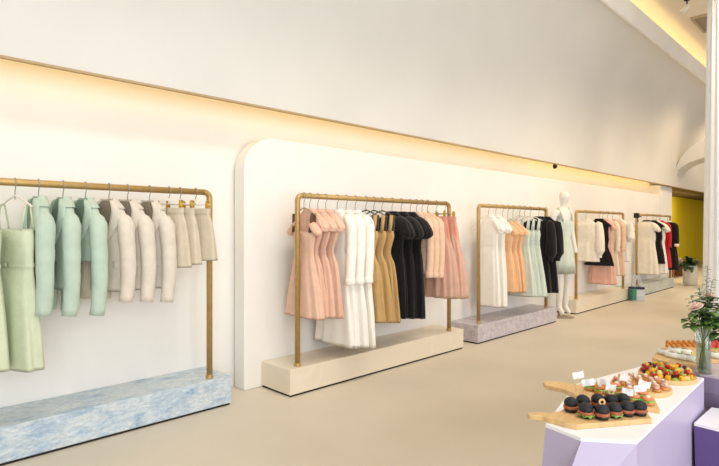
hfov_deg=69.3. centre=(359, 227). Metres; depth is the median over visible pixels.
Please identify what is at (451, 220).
skirt
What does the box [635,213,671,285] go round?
rack
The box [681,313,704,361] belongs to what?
leafy sprig
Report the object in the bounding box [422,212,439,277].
jacket
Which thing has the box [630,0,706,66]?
ceiling
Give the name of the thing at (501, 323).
plinth
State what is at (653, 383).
ham canape
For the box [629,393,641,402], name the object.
sandwich
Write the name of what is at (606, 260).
dress
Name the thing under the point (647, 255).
dress
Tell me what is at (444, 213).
hanger
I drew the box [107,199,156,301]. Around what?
blazer
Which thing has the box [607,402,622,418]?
slider
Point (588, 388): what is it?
sandwich
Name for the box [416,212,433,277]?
jacket
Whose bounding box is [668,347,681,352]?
roll
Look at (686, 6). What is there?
spotlight
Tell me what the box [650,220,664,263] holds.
dress
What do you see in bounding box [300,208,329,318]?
dress
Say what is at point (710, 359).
serving board
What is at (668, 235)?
dress
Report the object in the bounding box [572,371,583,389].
flag
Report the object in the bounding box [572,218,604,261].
blouse
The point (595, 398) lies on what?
slider
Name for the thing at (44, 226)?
blazer
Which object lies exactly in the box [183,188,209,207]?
hanger
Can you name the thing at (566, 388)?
serving board
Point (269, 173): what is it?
wall panel
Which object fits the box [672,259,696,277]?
wooden bench
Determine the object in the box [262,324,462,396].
plinth
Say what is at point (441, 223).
jacket
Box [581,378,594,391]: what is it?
flag
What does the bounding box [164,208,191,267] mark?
skirt
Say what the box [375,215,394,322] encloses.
dress
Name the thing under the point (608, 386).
flag
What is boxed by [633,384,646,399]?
flag
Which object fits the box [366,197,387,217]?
clothes hanger
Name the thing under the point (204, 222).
skirt
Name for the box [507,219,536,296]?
dress
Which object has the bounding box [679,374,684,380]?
cube
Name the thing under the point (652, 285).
plinth
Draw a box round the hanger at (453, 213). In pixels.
[435,201,455,215]
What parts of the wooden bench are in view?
leg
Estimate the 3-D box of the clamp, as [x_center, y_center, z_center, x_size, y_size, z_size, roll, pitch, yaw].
[6.075,-0.227,11.379,0.169,0.201,0.114,0,0,-45]
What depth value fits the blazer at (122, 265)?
3.70 m
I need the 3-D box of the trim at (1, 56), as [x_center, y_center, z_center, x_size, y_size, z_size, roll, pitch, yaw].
[5.724,-1.104,11.284,28.000,0.016,0.036,0,0,-45]
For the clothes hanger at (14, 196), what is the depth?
3.37 m
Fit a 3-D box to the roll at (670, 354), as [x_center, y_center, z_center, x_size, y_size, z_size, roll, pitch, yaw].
[1.752,0.712,2.920,0.033,0.034,0.078,0,0,-30]
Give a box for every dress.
[0,203,44,372]
[0,223,9,371]
[285,213,324,320]
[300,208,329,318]
[316,209,337,318]
[324,209,345,318]
[370,215,400,322]
[372,215,385,322]
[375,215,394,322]
[379,211,414,318]
[398,212,423,318]
[407,212,432,318]
[424,216,459,298]
[472,215,505,307]
[494,215,511,307]
[505,221,518,292]
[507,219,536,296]
[508,221,523,292]
[513,221,528,292]
[514,219,541,296]
[520,219,547,296]
[523,216,556,292]
[544,217,563,292]
[584,218,613,265]
[588,219,616,284]
[607,219,620,275]
[612,219,625,275]
[634,220,660,274]
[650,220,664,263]
[656,220,670,273]
[660,220,671,267]
[664,221,679,269]
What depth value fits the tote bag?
10.68 m
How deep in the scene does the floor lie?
4.21 m
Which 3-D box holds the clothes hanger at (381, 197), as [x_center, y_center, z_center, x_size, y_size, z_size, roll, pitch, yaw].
[0.232,-0.217,5.525,0.386,0.225,0.013,0,0,44]
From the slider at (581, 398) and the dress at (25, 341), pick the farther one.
the dress at (25, 341)
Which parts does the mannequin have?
stand plate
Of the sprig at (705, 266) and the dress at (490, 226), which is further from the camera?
the dress at (490, 226)
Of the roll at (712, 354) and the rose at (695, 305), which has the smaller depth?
the rose at (695, 305)
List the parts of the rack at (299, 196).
post, rail, post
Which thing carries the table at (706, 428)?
on the floor
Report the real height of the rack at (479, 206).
1.576 m
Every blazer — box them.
[23,195,55,316]
[49,196,80,316]
[60,197,107,315]
[80,198,136,302]
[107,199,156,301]
[133,200,176,302]
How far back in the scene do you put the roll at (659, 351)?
2.99 m
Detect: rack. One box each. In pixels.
[0,178,213,378]
[294,193,451,366]
[476,204,547,323]
[574,210,624,299]
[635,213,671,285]
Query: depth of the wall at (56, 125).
4.31 m
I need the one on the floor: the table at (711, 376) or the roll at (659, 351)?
the table at (711, 376)
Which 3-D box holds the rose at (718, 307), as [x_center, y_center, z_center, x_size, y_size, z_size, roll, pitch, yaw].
[1.825,0.563,2.674,0.061,0.335,0.130,0,0,-45]
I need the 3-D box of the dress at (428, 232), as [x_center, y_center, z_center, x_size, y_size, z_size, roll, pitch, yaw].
[0.565,0.410,5.854,0.598,1.179,0.176,0,0,44]
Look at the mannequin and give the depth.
8.66 m
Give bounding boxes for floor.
[3,265,718,465]
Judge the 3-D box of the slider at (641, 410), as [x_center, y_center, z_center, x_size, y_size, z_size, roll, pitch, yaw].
[1.091,0.701,2.031,0.058,0.058,0.058,0,0,-27]
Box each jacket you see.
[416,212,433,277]
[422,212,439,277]
[427,212,444,277]
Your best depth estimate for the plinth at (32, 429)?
3.77 m
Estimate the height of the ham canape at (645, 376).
0.033 m
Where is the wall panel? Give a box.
[235,139,658,390]
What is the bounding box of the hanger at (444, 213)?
[428,200,446,215]
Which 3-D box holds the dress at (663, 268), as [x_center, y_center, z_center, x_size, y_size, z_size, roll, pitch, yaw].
[7.015,0.447,12.315,0.594,1.254,0.204,0,0,41]
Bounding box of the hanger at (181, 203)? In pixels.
[158,186,183,207]
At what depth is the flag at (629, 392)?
2.15 m
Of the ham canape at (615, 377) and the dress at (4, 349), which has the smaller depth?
the ham canape at (615, 377)
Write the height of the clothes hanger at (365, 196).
0.225 m
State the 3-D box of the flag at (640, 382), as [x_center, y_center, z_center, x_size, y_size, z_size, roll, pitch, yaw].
[1.257,0.690,2.300,0.060,0.040,0.011,0,0,13]
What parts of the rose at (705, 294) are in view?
stem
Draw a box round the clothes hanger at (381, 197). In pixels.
[371,197,395,217]
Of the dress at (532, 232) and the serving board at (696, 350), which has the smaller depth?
the serving board at (696, 350)
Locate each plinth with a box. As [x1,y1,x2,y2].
[0,366,230,465]
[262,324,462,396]
[451,304,556,343]
[556,287,628,313]
[615,277,673,294]
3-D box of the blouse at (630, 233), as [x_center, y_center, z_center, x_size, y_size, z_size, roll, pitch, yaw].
[5.285,0.252,10.613,0.607,0.865,0.167,0,0,44]
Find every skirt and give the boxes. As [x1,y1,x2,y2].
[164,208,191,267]
[184,208,201,264]
[195,208,217,260]
[447,216,468,298]
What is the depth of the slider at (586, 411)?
1.98 m
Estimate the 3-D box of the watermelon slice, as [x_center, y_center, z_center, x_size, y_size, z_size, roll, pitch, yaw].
[2.147,0.710,3.163,0.062,0.040,0.021,0,0,0]
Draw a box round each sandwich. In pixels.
[584,385,595,390]
[593,384,605,393]
[611,381,621,390]
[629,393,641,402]
[636,391,650,398]
[642,395,655,405]
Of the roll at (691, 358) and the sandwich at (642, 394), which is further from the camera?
the roll at (691, 358)
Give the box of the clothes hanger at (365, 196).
[362,196,379,217]
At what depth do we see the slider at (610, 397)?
2.10 m
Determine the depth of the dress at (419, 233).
5.62 m
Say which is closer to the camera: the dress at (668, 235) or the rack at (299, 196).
the rack at (299, 196)
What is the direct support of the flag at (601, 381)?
in the sandwich at (600, 389)
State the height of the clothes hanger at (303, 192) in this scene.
0.225 m
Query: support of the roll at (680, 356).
on the serving board at (696, 350)
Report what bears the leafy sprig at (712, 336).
in the glass vase
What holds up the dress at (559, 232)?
hanging from the clothes hanger
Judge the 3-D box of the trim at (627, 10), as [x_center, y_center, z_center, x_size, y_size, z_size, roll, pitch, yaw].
[6.364,-3.703,10.635,28.000,0.365,0.040,0,0,-45]
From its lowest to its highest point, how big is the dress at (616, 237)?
1.103 m
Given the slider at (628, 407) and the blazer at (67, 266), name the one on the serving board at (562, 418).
the slider at (628, 407)
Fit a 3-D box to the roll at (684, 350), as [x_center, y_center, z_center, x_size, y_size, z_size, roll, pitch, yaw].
[1.875,0.712,3.001,0.033,0.034,0.078,0,0,-30]
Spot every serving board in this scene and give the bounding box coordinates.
[527,408,651,429]
[543,381,659,413]
[610,380,672,397]
[638,369,696,385]
[652,341,705,369]
[708,342,718,362]
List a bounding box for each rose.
[689,302,704,368]
[699,307,718,366]
[702,291,713,369]
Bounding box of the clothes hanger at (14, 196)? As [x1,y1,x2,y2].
[1,177,32,206]
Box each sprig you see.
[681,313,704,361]
[685,295,707,369]
[691,301,715,369]
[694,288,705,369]
[695,296,718,369]
[699,305,718,368]
[700,308,718,367]
[700,329,718,366]
[701,266,710,368]
[704,279,715,336]
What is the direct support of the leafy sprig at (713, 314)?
in the glass vase
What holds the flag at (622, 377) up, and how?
on the serving board at (566, 388)
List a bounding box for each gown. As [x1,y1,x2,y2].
[315,209,359,348]
[343,210,368,347]
[352,210,375,348]
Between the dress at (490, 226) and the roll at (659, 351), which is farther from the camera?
the dress at (490, 226)
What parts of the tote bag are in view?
green panel, handle, handle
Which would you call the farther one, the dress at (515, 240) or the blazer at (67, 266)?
the dress at (515, 240)
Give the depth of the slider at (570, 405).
2.05 m
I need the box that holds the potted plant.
[679,256,702,285]
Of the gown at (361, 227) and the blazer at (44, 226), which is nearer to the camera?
the blazer at (44, 226)
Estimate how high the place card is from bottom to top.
0.084 m
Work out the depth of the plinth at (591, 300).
9.77 m
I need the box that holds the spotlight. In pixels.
[679,0,689,14]
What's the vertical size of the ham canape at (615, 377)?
0.033 m
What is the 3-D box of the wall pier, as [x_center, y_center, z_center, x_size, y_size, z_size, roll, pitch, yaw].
[7.451,0.195,14.446,1.000,2.610,1.900,0,0,-45]
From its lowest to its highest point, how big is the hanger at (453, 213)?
0.215 m
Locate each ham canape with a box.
[612,375,618,381]
[628,372,635,379]
[641,373,648,380]
[649,381,656,388]
[652,384,661,392]
[653,376,659,383]
[660,383,668,390]
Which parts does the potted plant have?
pot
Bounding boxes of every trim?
[0,55,703,192]
[600,0,705,83]
[663,185,703,200]
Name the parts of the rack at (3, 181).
rail, post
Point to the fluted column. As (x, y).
(711, 162)
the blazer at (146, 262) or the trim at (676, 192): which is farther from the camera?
the trim at (676, 192)
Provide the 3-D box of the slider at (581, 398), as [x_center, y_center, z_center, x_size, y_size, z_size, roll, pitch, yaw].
[0.899,0.701,2.098,0.058,0.058,0.058,0,0,-41]
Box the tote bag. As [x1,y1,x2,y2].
[628,275,644,300]
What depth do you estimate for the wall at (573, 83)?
6.32 m
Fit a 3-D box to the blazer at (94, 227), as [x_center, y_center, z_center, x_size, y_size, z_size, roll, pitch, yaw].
[-1.946,0.192,3.676,0.522,0.814,0.136,0,0,36]
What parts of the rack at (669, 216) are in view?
post, rail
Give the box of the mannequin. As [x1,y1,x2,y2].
[550,191,577,318]
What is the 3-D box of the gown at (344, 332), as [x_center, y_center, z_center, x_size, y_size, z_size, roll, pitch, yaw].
[-0.232,0.475,5.077,0.583,1.310,0.148,0,0,44]
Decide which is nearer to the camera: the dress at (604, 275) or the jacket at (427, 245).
the jacket at (427, 245)
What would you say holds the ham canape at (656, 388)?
on the serving board at (663, 394)
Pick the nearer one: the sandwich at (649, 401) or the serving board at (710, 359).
the sandwich at (649, 401)
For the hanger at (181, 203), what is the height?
0.195 m
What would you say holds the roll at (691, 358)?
on the serving board at (696, 350)
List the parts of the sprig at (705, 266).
stem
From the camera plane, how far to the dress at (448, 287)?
6.02 m
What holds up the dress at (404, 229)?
hanging from the clothes hanger
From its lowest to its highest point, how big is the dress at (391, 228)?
1.112 m
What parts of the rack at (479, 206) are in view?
post, rail, post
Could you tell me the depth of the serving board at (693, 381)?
2.48 m
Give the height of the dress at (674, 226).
1.213 m
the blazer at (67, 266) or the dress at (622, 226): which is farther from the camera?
the dress at (622, 226)
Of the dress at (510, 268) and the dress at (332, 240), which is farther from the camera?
the dress at (510, 268)
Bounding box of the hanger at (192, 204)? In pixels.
[166,187,194,207]
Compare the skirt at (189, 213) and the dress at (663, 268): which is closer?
the skirt at (189, 213)
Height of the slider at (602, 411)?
0.078 m
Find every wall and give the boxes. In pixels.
[0,0,705,191]
[0,59,658,407]
[672,196,703,265]
[676,139,704,175]
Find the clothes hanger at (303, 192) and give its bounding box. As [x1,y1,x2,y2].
[300,192,316,215]
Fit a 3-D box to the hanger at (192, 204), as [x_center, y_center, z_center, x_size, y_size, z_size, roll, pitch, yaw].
[-1.444,-0.232,4.173,0.280,0.195,0.040,0,0,21]
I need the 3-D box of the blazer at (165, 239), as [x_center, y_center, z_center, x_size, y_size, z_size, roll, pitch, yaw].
[-1.622,0.172,3.994,0.524,0.773,0.147,0,0,25]
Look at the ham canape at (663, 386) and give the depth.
2.34 m
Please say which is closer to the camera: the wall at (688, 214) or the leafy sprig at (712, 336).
the leafy sprig at (712, 336)
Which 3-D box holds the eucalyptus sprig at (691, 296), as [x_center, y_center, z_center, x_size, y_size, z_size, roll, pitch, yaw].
[1.754,0.541,2.717,0.092,0.378,0.064,0,0,14]
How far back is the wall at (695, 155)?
13.85 m
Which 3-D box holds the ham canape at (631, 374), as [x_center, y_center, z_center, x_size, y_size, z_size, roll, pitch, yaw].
[1.313,0.714,2.517,0.038,0.033,0.038,0,0,-37]
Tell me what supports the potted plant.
on the floor
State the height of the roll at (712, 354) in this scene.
0.034 m
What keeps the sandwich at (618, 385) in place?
on the serving board at (566, 388)
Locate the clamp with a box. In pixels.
[634,213,641,221]
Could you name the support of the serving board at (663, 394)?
on the table at (668, 440)
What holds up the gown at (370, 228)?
hanging from the clothes hanger
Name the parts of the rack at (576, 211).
post, rail, post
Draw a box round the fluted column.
[698,0,718,323]
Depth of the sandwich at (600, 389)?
2.29 m
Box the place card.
[694,332,700,342]
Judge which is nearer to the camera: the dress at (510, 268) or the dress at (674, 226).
the dress at (510, 268)
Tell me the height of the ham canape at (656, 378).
0.033 m
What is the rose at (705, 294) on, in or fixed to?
in the glass vase
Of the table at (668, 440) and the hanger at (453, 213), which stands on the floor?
the table at (668, 440)
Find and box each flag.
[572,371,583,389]
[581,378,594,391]
[596,378,609,386]
[604,384,615,395]
[618,374,629,381]
[622,387,633,395]
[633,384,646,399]
[638,380,650,388]
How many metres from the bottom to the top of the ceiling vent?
0.040 m
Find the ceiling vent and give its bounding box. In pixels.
[690,13,706,32]
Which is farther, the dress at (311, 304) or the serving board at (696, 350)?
the dress at (311, 304)
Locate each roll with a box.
[657,348,668,354]
[664,351,677,358]
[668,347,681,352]
[677,353,686,360]
[678,348,692,354]
[684,354,696,361]
[706,351,718,358]
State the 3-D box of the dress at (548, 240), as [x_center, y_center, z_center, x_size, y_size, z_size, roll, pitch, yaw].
[2.753,0.403,8.031,0.568,1.166,0.170,0,0,44]
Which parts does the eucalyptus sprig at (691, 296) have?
stem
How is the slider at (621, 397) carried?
on the serving board at (562, 418)
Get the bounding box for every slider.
[563,397,578,412]
[576,394,589,405]
[577,402,593,418]
[590,393,605,407]
[594,399,609,420]
[604,389,618,404]
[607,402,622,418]
[616,393,629,403]
[620,400,635,416]
[633,400,647,416]
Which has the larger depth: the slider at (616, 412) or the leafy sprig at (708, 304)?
the leafy sprig at (708, 304)
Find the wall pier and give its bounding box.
[650,185,671,276]
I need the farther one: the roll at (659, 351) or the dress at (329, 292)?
the dress at (329, 292)
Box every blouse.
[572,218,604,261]
[617,219,634,261]
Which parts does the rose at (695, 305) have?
stem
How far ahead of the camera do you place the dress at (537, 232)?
7.72 m
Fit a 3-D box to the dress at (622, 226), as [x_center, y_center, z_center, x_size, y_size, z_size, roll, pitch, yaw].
[5.035,0.380,10.362,0.491,1.120,0.169,0,0,44]
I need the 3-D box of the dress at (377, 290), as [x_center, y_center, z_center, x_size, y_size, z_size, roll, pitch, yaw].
[0.063,0.406,5.355,0.540,1.081,0.141,0,0,44]
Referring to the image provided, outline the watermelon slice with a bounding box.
[707,341,715,347]
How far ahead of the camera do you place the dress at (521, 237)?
7.36 m
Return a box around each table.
[542,367,703,465]
[686,345,718,413]
[694,407,718,465]
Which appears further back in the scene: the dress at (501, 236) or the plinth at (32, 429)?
the dress at (501, 236)
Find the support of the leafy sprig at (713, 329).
in the glass vase
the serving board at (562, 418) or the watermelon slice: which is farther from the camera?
the watermelon slice
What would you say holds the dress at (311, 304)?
hanging from the clothes hanger at (303, 192)
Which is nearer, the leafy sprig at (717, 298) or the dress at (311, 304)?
the leafy sprig at (717, 298)
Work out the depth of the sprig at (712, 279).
2.71 m

